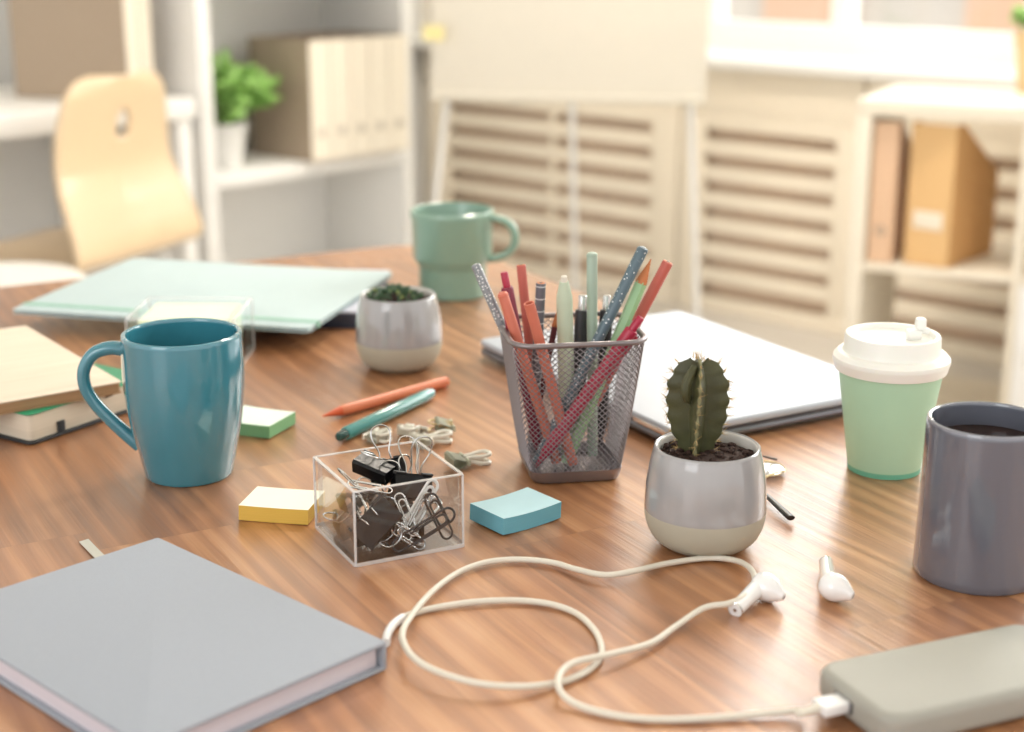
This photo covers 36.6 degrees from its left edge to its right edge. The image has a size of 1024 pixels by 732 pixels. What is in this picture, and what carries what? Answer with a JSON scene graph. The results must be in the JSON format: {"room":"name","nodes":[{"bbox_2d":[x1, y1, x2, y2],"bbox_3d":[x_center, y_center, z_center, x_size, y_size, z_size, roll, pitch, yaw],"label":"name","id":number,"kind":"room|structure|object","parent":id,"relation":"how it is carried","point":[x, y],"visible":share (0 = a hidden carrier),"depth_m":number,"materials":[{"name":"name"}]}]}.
{"room":"office","nodes":[
{"label":"office","id":0,"kind":"room"},
{"bbox_2d":[0,0,423,206],"bbox_3d":[-2.470,-1.389,3.055,0.152,3.300,6.860,14,21,40],"label":"wall","id":1,"kind":"structure","parent":0,"point":[7,78],"depth_m":5.49,"materials":[{"name":"grey paint"}]},
{"bbox_2d":[421,0,431,203],"bbox_3d":[2.456,-1.383,3.034,7.200,3.300,0.301,14,21,40],"label":"wall","id":2,"kind":"structure","parent":0,"point":[425,4],"depth_m":5.54,"materials":[{"name":"beige paint"}]},
{"bbox_2d":[411,35,1016,88],"bbox_3d":[2.399,-0.510,3.217,7.200,0.030,0.350,14,21,40],"label":"trim","id":3,"kind":"structure","parent":2,"relation":"attached to","point":[917,71],"depth_m":4.31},
{"bbox_2d":[708,0,1015,65],"bbox_3d":[1.059,-2.039,4.288,1.170,2.325,0.070,14,21,40],"label":"window","id":4,"kind":"structure","parent":2,"relation":"in","point":[843,36],"depth_m":4.59,"materials":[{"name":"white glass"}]},
{"bbox_2d":[544,278,1002,382],"bbox_3d":[-1.562,1.421,-0.611,15.000,0.100,16.000,14,21,40],"label":"floor","id":5,"kind":"structure","parent":0,"point":[818,345],"depth_m":4.50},
{"bbox_2d":[0,262,85,286],"bbox_3d":[-0.952,0.100,2.888,0.350,0.530,0.350,0,16,0],"label":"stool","id":6,"kind":"object","parent":5,"relation":"on","point":[11,273],"visible":0.34,"depth_m":2.88,"materials":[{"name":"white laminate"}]},
{"bbox_2d":[0,86,198,276],"bbox_3d":[-1.456,-0.224,3.637,0.600,0.740,1.350,14,21,40],"label":"desk","id":7,"kind":"object","parent":5,"relation":"on","point":[29,203],"visible":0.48,"depth_m":4.11,"materials":[{"name":"white laminate"}]},
{"bbox_2d":[8,0,139,98],"bbox_3d":[-1.065,-0.821,3.762,0.330,0.340,0.052,6,17,19],"label":"storage box","id":8,"kind":"object","parent":7,"relation":"on","point":[56,44],"visible":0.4,"depth_m":3.75,"materials":[{"name":"brown cardboard"}]},
{"bbox_2d":[136,0,152,70],"bbox_3d":[-1.045,-0.836,3.813,0.330,0.340,0.052,6,17,19],"label":"magazine file","id":9,"kind":"object","parent":7,"relation":"on","point":[143,10],"visible":0.14,"depth_m":3.76,"materials":[{"name":"beige cardboard"}]},
{"bbox_2d":[0,69,202,275],"bbox_3d":[-1.040,-0.258,3.575,0.484,0.842,0.450,7,17,23],"label":"chair","id":10,"kind":"object","parent":5,"relation":"on","point":[121,198],"visible":0.93,"depth_m":3.42,"materials":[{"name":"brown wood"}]},
{"bbox_2d":[149,0,413,262],"bbox_3d":[-0.656,-0.974,4.153,0.350,1.900,0.733,14,21,40],"label":"shelf unit","id":11,"kind":"object","parent":5,"relation":"on","point":[265,207],"visible":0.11,"depth_m":4.39,"materials":[{"name":"white laminate"}]},
{"bbox_2d":[211,47,282,167],"bbox_3d":[-0.725,-0.680,4.038,0.315,0.307,0.256,14,21,40],"label":"potted plant","id":12,"kind":"object","parent":11,"relation":"on","point":[234,87],"visible":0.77,"depth_m":3.97,"materials":[{"name":"green plant"}]},
{"bbox_2d":[248,35,331,162],"bbox_3d":[-0.596,-0.719,4.161,0.252,0.315,0.068,14,21,40],"label":"magazine file","id":13,"kind":"object","parent":11,"relation":"on","point":[298,127],"visible":0.98,"depth_m":4.11,"materials":[{"name":"cardboard"}]},
{"bbox_2d":[268,34,351,159],"bbox_3d":[-0.548,-0.734,4.212,0.252,0.315,0.068,14,21,40],"label":"magazine file","id":14,"kind":"object","parent":11,"relation":"on","point":[339,66],"visible":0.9,"depth_m":4.13,"materials":[{"name":"cardboard"}]},
{"bbox_2d":[293,33,370,156],"bbox_3d":[-0.500,-0.748,4.263,0.252,0.315,0.068,14,21,40],"label":"magazine file","id":15,"kind":"object","parent":11,"relation":"on","point":[358,45],"visible":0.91,"depth_m":4.18,"materials":[{"name":"cardboard"}]},
{"bbox_2d":[313,32,389,153],"bbox_3d":[-0.453,-0.763,4.314,0.252,0.315,0.068,14,21,40],"label":"magazine file","id":16,"kind":"object","parent":11,"relation":"on","point":[378,44],"visible":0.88,"depth_m":4.24,"materials":[{"name":"cardboard"}]},
{"bbox_2d":[328,30,408,150],"bbox_3d":[-0.405,-0.777,4.365,0.252,0.315,0.068,14,21,40],"label":"magazine file","id":17,"kind":"object","parent":11,"relation":"on","point":[397,43],"visible":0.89,"depth_m":4.29,"materials":[{"name":"cardboard"}]},
{"bbox_2d":[0,245,1023,731],"bbox_3d":[-0.049,0.594,0.745,1.350,0.750,2.600,-9,18,-28],"label":"table","id":18,"kind":"object","parent":5,"relation":"on","point":[59,493],"visible":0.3,"depth_m":1.03,"materials":[{"name":"brown wood"}]},
{"bbox_2d":[0,363,126,444],"bbox_3d":[-0.434,0.020,1.343,0.210,0.025,0.138,10,19,32],"label":"notebook","id":19,"kind":"object","parent":18,"relation":"on","point":[33,426],"visible":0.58,"depth_m":1.26,"materials":[{"name":"beige paper"}]},
{"bbox_2d":[0,326,121,414],"bbox_3d":[-0.452,0.004,1.335,0.150,0.010,0.232,-11,19,-34],"label":"notebook","id":20,"kind":"object","parent":19,"relation":"on","point":[36,372],"visible":1,"depth_m":1.30,"materials":[{"name":"beige paper"}]},
{"bbox_2d":[77,318,244,486],"bbox_3d":[-0.255,0.026,1.166,0.113,0.111,0.089,9,18,28],"label":"mug","id":21,"kind":"object","parent":18,"relation":"on","point":[183,379],"visible":1,"depth_m":1.13,"materials":[{"name":"ceramic"}]},
{"bbox_2d":[125,297,254,361],"bbox_3d":[-0.305,-0.031,1.476,0.103,0.051,0.089,0,16,1],"label":"holder","id":22,"kind":"object","parent":18,"relation":"on","point":[253,348],"visible":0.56,"depth_m":1.50,"materials":[{"name":"clear plastic"}]},
{"bbox_2d":[138,303,242,338],"bbox_3d":[-0.305,-0.030,1.476,0.082,0.043,0.074,0,16,1],"label":"sticky note pad","id":23,"kind":"object","parent":22,"relation":"in","point":[159,311],"visible":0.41,"depth_m":1.48,"materials":[{"name":"beige paper"}]},
{"bbox_2d":[0,538,386,731],"bbox_3d":[-0.228,0.150,0.903,0.287,0.017,0.158,15,21,41],"label":"notebook","id":24,"kind":"object","parent":18,"relation":"on","point":[154,635],"visible":1,"depth_m":0.85,"materials":[{"name":"grey paper"}]},
{"bbox_2d":[133,269,389,328],"bbox_3d":[-0.268,-0.077,1.699,0.240,0.018,0.200,1,16,5],"label":"notebook","id":25,"kind":"object","parent":18,"relation":"on","point":[346,318],"visible":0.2,"depth_m":1.60,"materials":[{"name":"white paper"}]},
{"bbox_2d":[13,258,391,332],"bbox_3d":[-0.322,-0.080,1.664,0.324,0.006,0.262,4,16,13],"label":"document folder","id":26,"kind":"object","parent":25,"relation":"on","point":[285,298],"visible":0.98,"depth_m":1.66,"materials":[{"name":"teal plastic"}]},
{"bbox_2d":[240,405,294,438],"bbox_3d":[-0.211,0.046,1.279,0.051,0.011,0.042,6,17,21],"label":"sticky note pad","id":27,"kind":"object","parent":18,"relation":"on","point":[258,422],"visible":0.77,"depth_m":1.27,"materials":[{"name":"green paper"}]},
{"bbox_2d":[239,486,324,524],"bbox_3d":[-0.162,0.098,1.095,0.051,0.011,0.038,3,16,10],"label":"sticky note pad","id":28,"kind":"object","parent":18,"relation":"on","point":[263,504],"visible":0.98,"depth_m":1.08,"materials":[{"name":"yellow paper"}]},
{"bbox_2d":[362,427,391,444],"bbox_3d":[-0.106,0.056,1.248,0.020,0.010,0.021,9,18,29],"label":"binder clip","id":29,"kind":"object","parent":18,"relation":"on","point":[378,435],"visible":0.87,"depth_m":1.24,"materials":[{"name":"beige metal"}]},
{"bbox_2d":[335,388,434,441],"bbox_3d":[-0.105,0.040,1.299,0.011,0.011,0.142,9,18,28],"label":"pen","id":30,"kind":"object","parent":18,"relation":"on","point":[358,427],"visible":1,"depth_m":1.29,"materials":[{"name":"teal plastic"}]},
{"bbox_2d":[322,376,449,416],"bbox_3d":[-0.108,0.029,1.347,0.010,0.012,0.144,15,22,42],"label":"pen","id":31,"kind":"object","parent":18,"relation":"on","point":[442,382],"visible":0.96,"depth_m":1.34,"materials":[{"name":"orange plastic"}]},
{"bbox_2d":[313,440,464,565],"bbox_3d":[-0.084,0.091,1.046,0.079,0.052,0.079,-8,18,-25],"label":"clear box","id":32,"kind":"object","parent":18,"relation":"on","point":[427,513],"visible":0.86,"depth_m":1.04,"materials":[{"name":"plastic"}]},
{"bbox_2d":[322,509,358,540],"bbox_3d":[-0.106,0.114,1.052,0.044,0.031,0.028,-5,17,-16],"label":"binder clip","id":33,"kind":"object","parent":32,"relation":"in","point":[339,527],"visible":0.41,"depth_m":1.05,"materials":[{"name":"beige metal"}]},
{"bbox_2d":[335,468,371,522],"bbox_3d":[-0.108,0.086,1.036,0.022,0.037,0.028,-6,17,-21],"label":"binder clip","id":34,"kind":"object","parent":32,"relation":"in","point":[340,497],"visible":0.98,"depth_m":1.04,"materials":[{"name":"black metal"}]},
{"bbox_2d":[351,491,367,516],"bbox_3d":[-0.100,0.092,1.024,0.006,0.012,0.028,-7,17,-22],"label":"paper clip","id":35,"kind":"object","parent":32,"relation":"in","point":[358,510],"visible":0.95,"depth_m":1.03,"materials":[{"name":"metal"}]},
{"bbox_2d":[345,525,394,551],"bbox_3d":[-0.093,0.114,1.037,0.028,0.018,0.028,-11,19,-33],"label":"binder clip","id":36,"kind":"object","parent":32,"relation":"in","point":[359,543],"visible":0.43,"depth_m":1.04,"materials":[{"name":"black metal"}]},
{"bbox_2d":[347,480,392,493],"bbox_3d":[-0.095,0.081,1.032,0.031,0.008,0.008,1,16,2],"label":"paper clip","id":37,"kind":"object","parent":32,"relation":"in","point":[355,481],"visible":0.98,"depth_m":1.03,"materials":[{"name":"metal"}]},
{"bbox_2d":[352,449,397,485],"bbox_3d":[-0.090,0.067,1.059,0.028,0.030,0.041,10,19,32],"label":"binder clip","id":38,"kind":"object","parent":32,"relation":"in","point":[367,464],"visible":0.93,"depth_m":1.05,"materials":[{"name":"black metal"}]},
{"bbox_2d":[348,494,403,550],"bbox_3d":[-0.090,0.102,1.016,0.037,0.036,0.014,-8,18,-25],"label":"binder clip","id":39,"kind":"object","parent":32,"relation":"in","point":[382,516],"visible":1,"depth_m":1.01,"materials":[{"name":"black metal"}]},
{"bbox_2d":[360,490,397,512],"bbox_3d":[-0.086,0.097,1.054,0.029,0.034,0.032,4,16,13],"label":"paper clip","id":40,"kind":"object","parent":32,"relation":"in","point":[373,496],"visible":0.43,"depth_m":1.05,"materials":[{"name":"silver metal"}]},
{"bbox_2d":[356,477,412,513],"bbox_3d":[-0.088,0.093,1.082,0.046,0.024,0.026,10,19,32],"label":"paper clip","id":41,"kind":"object","parent":32,"relation":"in","point":[405,510],"visible":0.14,"depth_m":1.08,"materials":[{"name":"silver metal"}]},
{"bbox_2d":[370,424,404,491],"bbox_3d":[-0.085,0.066,1.064,0.028,0.048,0.020,-2,16,-6],"label":"binder clip","id":42,"kind":"object","parent":32,"relation":"in","point":[395,458],"visible":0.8,"depth_m":1.06,"materials":[{"name":"black metal"}]},
{"bbox_2d":[381,460,399,489],"bbox_3d":[-0.083,0.074,1.053,0.014,0.020,0.006,-2,16,-6],"label":"clip","id":43,"kind":"object","parent":32,"relation":"in","point":[382,463],"visible":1,"depth_m":1.05,"materials":[{"name":"metal"}]},
{"bbox_2d":[384,504,423,543],"bbox_3d":[-0.073,0.107,1.042,0.028,0.024,0.028,10,19,32],"label":"paper clip","id":44,"kind":"object","parent":32,"relation":"in","point":[421,531],"visible":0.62,"depth_m":1.04,"materials":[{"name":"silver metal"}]},
{"bbox_2d":[398,454,411,472],"bbox_3d":[-0.072,0.070,1.062,0.008,0.020,0.014,10,19,32],"label":"clip","id":45,"kind":"object","parent":32,"relation":"in","point":[408,456],"visible":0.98,"depth_m":1.06,"materials":[{"name":"metal"}]},
{"bbox_2d":[394,492,418,536],"bbox_3d":[-0.070,0.099,1.028,0.018,0.027,0.008,13,21,39],"label":"paper clip","id":46,"kind":"object","parent":32,"relation":"in","point":[398,505],"visible":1,"depth_m":1.03,"materials":[{"name":"metal"}]},
{"bbox_2d":[391,522,425,550],"bbox_3d":[-0.068,0.112,1.024,0.024,0.022,0.003,-6,17,-19],"label":"paper clip","id":47,"kind":"object","parent":32,"relation":"in","point":[400,523],"visible":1,"depth_m":1.02,"materials":[{"name":"metal"}]},
{"bbox_2d":[387,435,432,501],"bbox_3d":[-0.072,0.070,1.056,0.033,0.049,0.028,-9,18,-30],"label":"binder clip","id":48,"kind":"object","parent":32,"relation":"in","point":[409,484],"visible":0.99,"depth_m":1.05,"materials":[{"name":"black metal"}]},
{"bbox_2d":[402,492,432,542],"bbox_3d":[-0.063,0.100,1.028,0.005,0.029,0.027,14,21,40],"label":"paper clip","id":49,"kind":"object","parent":32,"relation":"in","point":[421,500],"visible":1,"depth_m":1.03,"materials":[{"name":"metal"}]},
{"bbox_2d":[400,478,438,533],"bbox_3d":[-0.061,0.093,1.033,0.032,0.033,0.004,-15,21,-41],"label":"paper clip","id":50,"kind":"object","parent":32,"relation":"in","point":[426,487],"visible":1,"depth_m":1.03,"materials":[{"name":"metal"}]},
{"bbox_2d":[392,507,455,552],"bbox_3d":[-0.058,0.108,1.028,0.047,0.025,0.003,-9,18,-28],"label":"paper clip","id":51,"kind":"object","parent":32,"relation":"in","point":[446,522],"visible":1,"depth_m":1.03,"materials":[{"name":"metal"}]},
{"bbox_2d":[415,497,441,524],"bbox_3d":[-0.056,0.098,1.042,0.007,0.013,0.030,9,18,28],"label":"paper clip","id":52,"kind":"object","parent":32,"relation":"in","point":[437,508],"visible":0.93,"depth_m":1.05,"materials":[{"name":"metal"}]},
{"bbox_2d":[424,492,452,539],"bbox_3d":[-0.049,0.100,1.033,0.019,0.033,0.005,-1,16,-3],"label":"paper clip","id":53,"kind":"object","parent":32,"relation":"in","point":[438,501],"visible":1,"depth_m":1.03,"materials":[{"name":"black metal"}]},
{"bbox_2d":[355,283,441,372],"bbox_3d":[-0.106,-0.038,1.451,0.081,0.079,0.081,6,17,19],"label":"potted succulent","id":54,"kind":"object","parent":18,"relation":"on","point":[399,327],"visible":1,"depth_m":1.42,"materials":[{"name":"white ceramic"}]},
{"bbox_2d":[397,423,427,435],"bbox_3d":[-0.082,0.059,1.262,0.021,0.025,0.020,9,18,29],"label":"binder clip","id":55,"kind":"object","parent":18,"relation":"on","point":[402,429],"visible":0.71,"depth_m":1.26,"materials":[{"name":"beige metal"}]},
{"bbox_2d":[409,429,452,449],"bbox_3d":[-0.063,0.058,1.240,0.033,0.010,0.020,-7,17,-24],"label":"binder clip","id":56,"kind":"object","parent":18,"relation":"on","point":[442,438],"visible":0.89,"depth_m":1.24,"materials":[{"name":"beige metal"}]},
{"bbox_2d":[427,416,455,434],"bbox_3d":[-0.058,0.049,1.269,0.022,0.010,0.022,-3,16,-9],"label":"binder clip","id":57,"kind":"object","parent":18,"relation":"on","point":[440,423],"visible":0.98,"depth_m":1.27,"materials":[{"name":"beige metal"}]},
{"bbox_2d":[410,202,519,300],"bbox_3d":[-0.061,-0.126,1.727,0.094,0.097,0.111,-13,20,-38],"label":"mug","id":58,"kind":"object","parent":18,"relation":"on","point":[448,238],"visible":0.94,"depth_m":1.70,"materials":[{"name":"green ceramic"}]},
{"bbox_2d":[444,449,491,470],"bbox_3d":[-0.032,0.072,1.193,0.034,0.011,0.021,-6,17,-21],"label":"binder clip","id":59,"kind":"object","parent":18,"relation":"on","point":[460,460],"visible":1,"depth_m":1.19,"materials":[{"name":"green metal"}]},
{"bbox_2d":[470,487,560,534],"bbox_3d":[0.003,0.101,1.081,0.052,0.013,0.038,-12,20,-37],"label":"sticky note pad","id":60,"kind":"object","parent":18,"relation":"on","point":[526,508],"visible":1,"depth_m":1.07,"materials":[{"name":"blue paper"}]},
{"bbox_2d":[499,311,647,483],"bbox_3d":[0.043,0.025,1.170,0.103,0.112,0.094,-2,16,-9],"label":"pencil cup","id":61,"kind":"object","parent":18,"relation":"on","point":[606,465],"visible":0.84,"depth_m":1.14,"materials":[{"name":"grey metal"}]},
{"bbox_2d":[472,263,560,455],"bbox_3d":[0.005,-0.003,1.172,0.070,0.152,0.008,0,16,0],"label":"pencil","id":62,"kind":"object","parent":61,"relation":"in","point":[477,269],"visible":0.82,"depth_m":1.16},
{"bbox_2d":[499,271,541,450],"bbox_3d":[0.007,0.001,1.164,0.033,0.147,0.009,-2,16,-8],"label":"pen","id":63,"kind":"object","parent":61,"relation":"in","point":[507,287],"visible":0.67,"depth_m":1.16,"materials":[{"name":"red plastic"}]},
{"bbox_2d":[498,291,560,463],"bbox_3d":[0.014,0.010,1.156,0.050,0.136,0.008,-4,16,-13],"label":"pencil","id":64,"kind":"object","parent":61,"relation":"in","point":[511,321],"visible":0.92,"depth_m":1.15,"materials":[{"name":"orange paint"}]},
{"bbox_2d":[516,264,542,438],"bbox_3d":[0.014,-0.006,1.190,0.024,0.146,0.007,8,18,27],"label":"pencil","id":65,"kind":"object","parent":61,"relation":"in","point":[521,268],"visible":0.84,"depth_m":1.18,"materials":[{"name":"pink paint"}]},
{"bbox_2d":[527,282,545,454],"bbox_3d":[0.018,0.003,1.177,0.016,0.137,0.008,15,22,42],"label":"pencil","id":66,"kind":"object","parent":61,"relation":"in","point":[540,292],"visible":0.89,"depth_m":1.16,"materials":[{"name":"blue wood"}]},
{"bbox_2d":[540,311,556,398],"bbox_3d":[0.024,0.007,1.197,0.025,0.116,0.005,-1,16,-2],"label":"pencil","id":67,"kind":"object","parent":61,"relation":"in","point":[553,332],"visible":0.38,"depth_m":1.19,"materials":[{"name":"red paint"}]},
{"bbox_2d":[524,301,577,465],"bbox_3d":[0.029,0.014,1.147,0.048,0.133,0.008,-10,19,-32],"label":"pen","id":68,"kind":"object","parent":61,"relation":"in","point":[530,308],"visible":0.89,"depth_m":1.14,"materials":[{"name":"orange paint"}]},
{"bbox_2d":[556,275,574,452],"bbox_3d":[0.041,0.001,1.164,0.012,0.147,0.029,4,16,13],"label":"pen","id":69,"kind":"object","parent":61,"relation":"in","point":[564,300],"visible":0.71,"depth_m":1.14,"materials":[{"name":"plastic"}]},
{"bbox_2d":[518,441,621,483],"bbox_3d":[0.043,0.074,1.184,0.071,0.010,0.069,-2,16,-9],"label":"base","id":70,"kind":"object","parent":61,"relation":"on","point":[601,467],"depth_m":1.15,"materials":[{"name":"grey metal"}]},
{"bbox_2d":[574,294,586,423],"bbox_3d":[0.053,0.005,1.197,0.011,0.121,0.018,11,19,33],"label":"pen","id":71,"kind":"object","parent":61,"relation":"in","point":[580,324],"visible":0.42,"depth_m":1.18,"materials":[{"name":"black plastic"}]},
{"bbox_2d":[535,315,643,466],"bbox_3d":[0.057,0.020,1.151,0.080,0.119,0.010,1,16,2],"label":"pen","id":72,"kind":"object","parent":61,"relation":"in","point":[629,333],"visible":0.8,"depth_m":1.15,"materials":[{"name":"red plastic"}]},
{"bbox_2d":[532,246,647,464],"bbox_3d":[0.058,-0.006,1.156,0.085,0.168,0.009,-1,16,-3],"label":"pencil","id":73,"kind":"object","parent":61,"relation":"in","point":[641,252],"visible":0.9,"depth_m":1.15,"materials":[{"name":"blue"}]},
{"bbox_2d":[586,252,597,455],"bbox_3d":[0.061,-0.008,1.173,0.009,0.159,0.008,-1,16,0],"label":"pencil","id":74,"kind":"object","parent":61,"relation":"in","point":[591,256],"visible":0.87,"depth_m":1.16,"materials":[{"name":"green paint"}]},
{"bbox_2d":[598,294,611,446],"bbox_3d":[0.071,0.004,1.201,0.010,0.120,0.017,10,19,30],"label":"pen","id":75,"kind":"object","parent":61,"relation":"in","point":[606,298],"visible":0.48,"depth_m":1.19,"materials":[{"name":"black plastic"}]},
{"bbox_2d":[561,259,650,463],"bbox_3d":[0.070,-0.002,1.161,0.067,0.157,0.009,-3,16,-11],"label":"pencil","id":76,"kind":"object","parent":61,"relation":"in","point":[640,284],"visible":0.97,"depth_m":1.15,"materials":[{"name":"green paint"}]},
{"bbox_2d":[598,260,672,405],"bbox_3d":[0.080,-0.006,1.181,0.080,0.153,0.008,0,16,0],"label":"pencil","id":77,"kind":"object","parent":61,"relation":"in","point":[665,266],"visible":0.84,"depth_m":1.16,"materials":[{"name":"pink paint"}]},
{"bbox_2d":[382,555,849,722],"bbox_3d":[0.053,0.152,0.903,0.263,0.013,0.231,0,16,0],"label":"cable","id":78,"kind":"object","parent":18,"relation":"on","point":[830,705],"visible":0.99,"depth_m":0.88,"materials":[{"name":"rubber"}]},
{"bbox_2d":[481,311,842,438],"bbox_3d":[0.149,0.005,1.411,0.237,0.018,0.322,-9,18,-28],"label":"laptop","id":79,"kind":"object","parent":18,"relation":"on","point":[774,386],"visible":0.54,"depth_m":1.37,"materials":[{"name":"metal"}]},
{"bbox_2d":[644,349,766,556],"bbox_3d":[0.129,0.055,1.024,0.081,0.134,0.081,0,16,0],"label":"potted cactus","id":80,"kind":"object","parent":18,"relation":"on","point":[706,486],"visible":1,"depth_m":1.01,"materials":[{"name":"grey ceramic"}]},
{"bbox_2d":[644,430,766,556],"bbox_3d":[0.129,0.086,1.033,0.081,0.070,0.081,0,16,0],"label":"pot","id":81,"kind":"object","parent":80,"relation":"on","point":[706,490],"depth_m":1.00,"materials":[{"name":"grey ceramic"}]},
{"bbox_2d":[728,572,785,616],"bbox_3d":[0.147,0.138,0.945,0.042,0.019,0.023,-9,18,-29],"label":"earbud","id":82,"kind":"object","parent":18,"relation":"on","point":[764,586],"visible":1,"depth_m":0.94,"materials":[{"name":"white plastic"}]},
{"bbox_2d":[763,455,794,519],"bbox_3d":[0.186,0.080,1.159,0.067,0.009,0.159,-8,18,-25],"label":"eyeglasses","id":83,"kind":"object","parent":18,"relation":"on","point":[771,469],"visible":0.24,"depth_m":1.16,"materials":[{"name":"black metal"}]},
{"bbox_2d":[818,556,854,601],"bbox_3d":[0.199,0.131,0.970,0.021,0.018,0.057,0,16,0],"label":"earbud","id":84,"kind":"object","parent":18,"relation":"on","point":[833,586],"visible":1,"depth_m":0.95,"materials":[{"name":"white plastic"}]},
{"bbox_2d":[832,317,950,479],"bbox_3d":[0.285,0.022,1.171,0.087,0.117,0.087,0,16,0],"label":"cup","id":85,"kind":"object","parent":18,"relation":"on","point":[891,374],"visible":1,"depth_m":1.15,"materials":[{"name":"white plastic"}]},
{"bbox_2d":[820,625,1023,731],"bbox_3d":[0.240,0.169,0.832,0.143,0.018,0.069,-6,17,-22],"label":"bank","id":86,"kind":"object","parent":18,"relation":"on","point":[970,681],"visible":0.98,"depth_m":0.81,"materials":[{"name":"plastic"}]},
{"bbox_2d":[912,401,1023,595],"bbox_3d":[0.307,0.084,0.978,0.101,0.103,0.080,10,19,30],"label":"mug","id":87,"kind":"object","parent":18,"relation":"on","point":[969,539],"visible":1,"depth_m":0.95,"materials":[{"name":"ceramic"}]},
{"bbox_2d":[947,424,1023,436],"bbox_3d":[0.298,0.084,0.984,0.068,0.076,0.068,0,16,0],"label":"coffee","id":88,"kind":"object","parent":87,"relation":"in","point":[986,430],"visible":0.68,"depth_m":0.99,"materials":[{"name":"brown liquid"}]},
{"bbox_2d":[430,48,681,302],"bbox_3d":[0.130,-0.660,5.162,1.070,0.745,0.055,14,21,40],"label":"radiator cover","id":89,"kind":"object","parent":5,"relation":"on","point":[511,158],"visible":0.62,"depth_m":5.11,"materials":[{"name":"beige wood"}]},
{"bbox_2d":[429,0,708,317],"bbox_3d":[0.143,-0.801,3.849,0.736,1.742,0.472,2,16,9],"label":"easel","id":90,"kind":"object","parent":5,"relation":"on","point":[572,52],"visible":0.84,"depth_m":3.65,"materials":[{"name":"metal"}]},
{"bbox_2d":[423,25,443,40],"bbox_3d":[-0.186,-0.786,3.658,0.050,0.035,0.001,2,16,9],"label":"paper note","id":91,"kind":"object","parent":90,"relation":"attached to","point":[430,32],"visible":1,"depth_m":3.66,"materials":[{"name":"yellow paper"}]},
{"bbox_2d":[676,68,868,335],"bbox_3d":[0.766,-0.504,4.612,0.620,0.745,0.055,14,21,40],"label":"radiator cover","id":92,"kind":"object","parent":5,"relation":"on","point":[775,151],"visible":0.84,"depth_m":4.59,"materials":[{"name":"beige wood"}]},
{"bbox_2d":[843,84,1023,406],"bbox_3d":[1.364,-0.214,3.549,1.112,0.770,0.412,8,18,25],"label":"cube shelf","id":93,"kind":"object","parent":5,"relation":"on","point":[870,286],"visible":0.56,"depth_m":3.56,"materials":[{"name":"white laminate"}]},
{"bbox_2d":[867,119,910,262],"bbox_3d":[0.908,-0.429,3.674,0.055,0.325,0.252,8,18,25],"label":"magazine file","id":94,"kind":"object","parent":93,"relation":"on","point":[892,143],"visible":0.94,"depth_m":3.58,"materials":[{"name":"cardboard"}]},
{"bbox_2d":[903,120,998,268],"bbox_3d":[1.031,-0.414,3.623,0.108,0.325,0.252,13,20,38],"label":"magazine file","id":95,"kind":"object","parent":93,"relation":"on","point":[952,183],"visible":1,"depth_m":3.54,"materials":[{"name":"orange cardboard"}]},
{"bbox_2d":[1009,5,1023,92],"bbox_3d":[1.238,-0.759,3.639,0.144,0.227,0.143,0,16,0],"label":"potted plant","id":96,"kind":"object","parent":93,"relation":"on","point":[1018,13],"visible":1,"depth_m":3.63,"materials":[{"name":"green plant"}]},
{"bbox_2d":[868,79,1023,366],"bbox_3d":[1.483,-0.327,3.991,1.290,0.745,0.056,14,21,40],"label":"radiator cover","id":97,"kind":"object","parent":5,"relation":"on","point":[970,317],"visible":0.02,"depth_m":4.22,"materials":[{"name":"beige wood"}]},
{"label":"outside","id":98,"kind":"structure","parent":0,"visible":0},
{"bbox_2d":[728,0,1023,32],"bbox_3d":[7.760,-0.552,11.260,18.000,7.200,3.060,14,21,40],"label":"building","id":99,"kind":"structure","parent":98,"point":[965,15],"depth_m":12.78,"materials":[{"name":"brick"}]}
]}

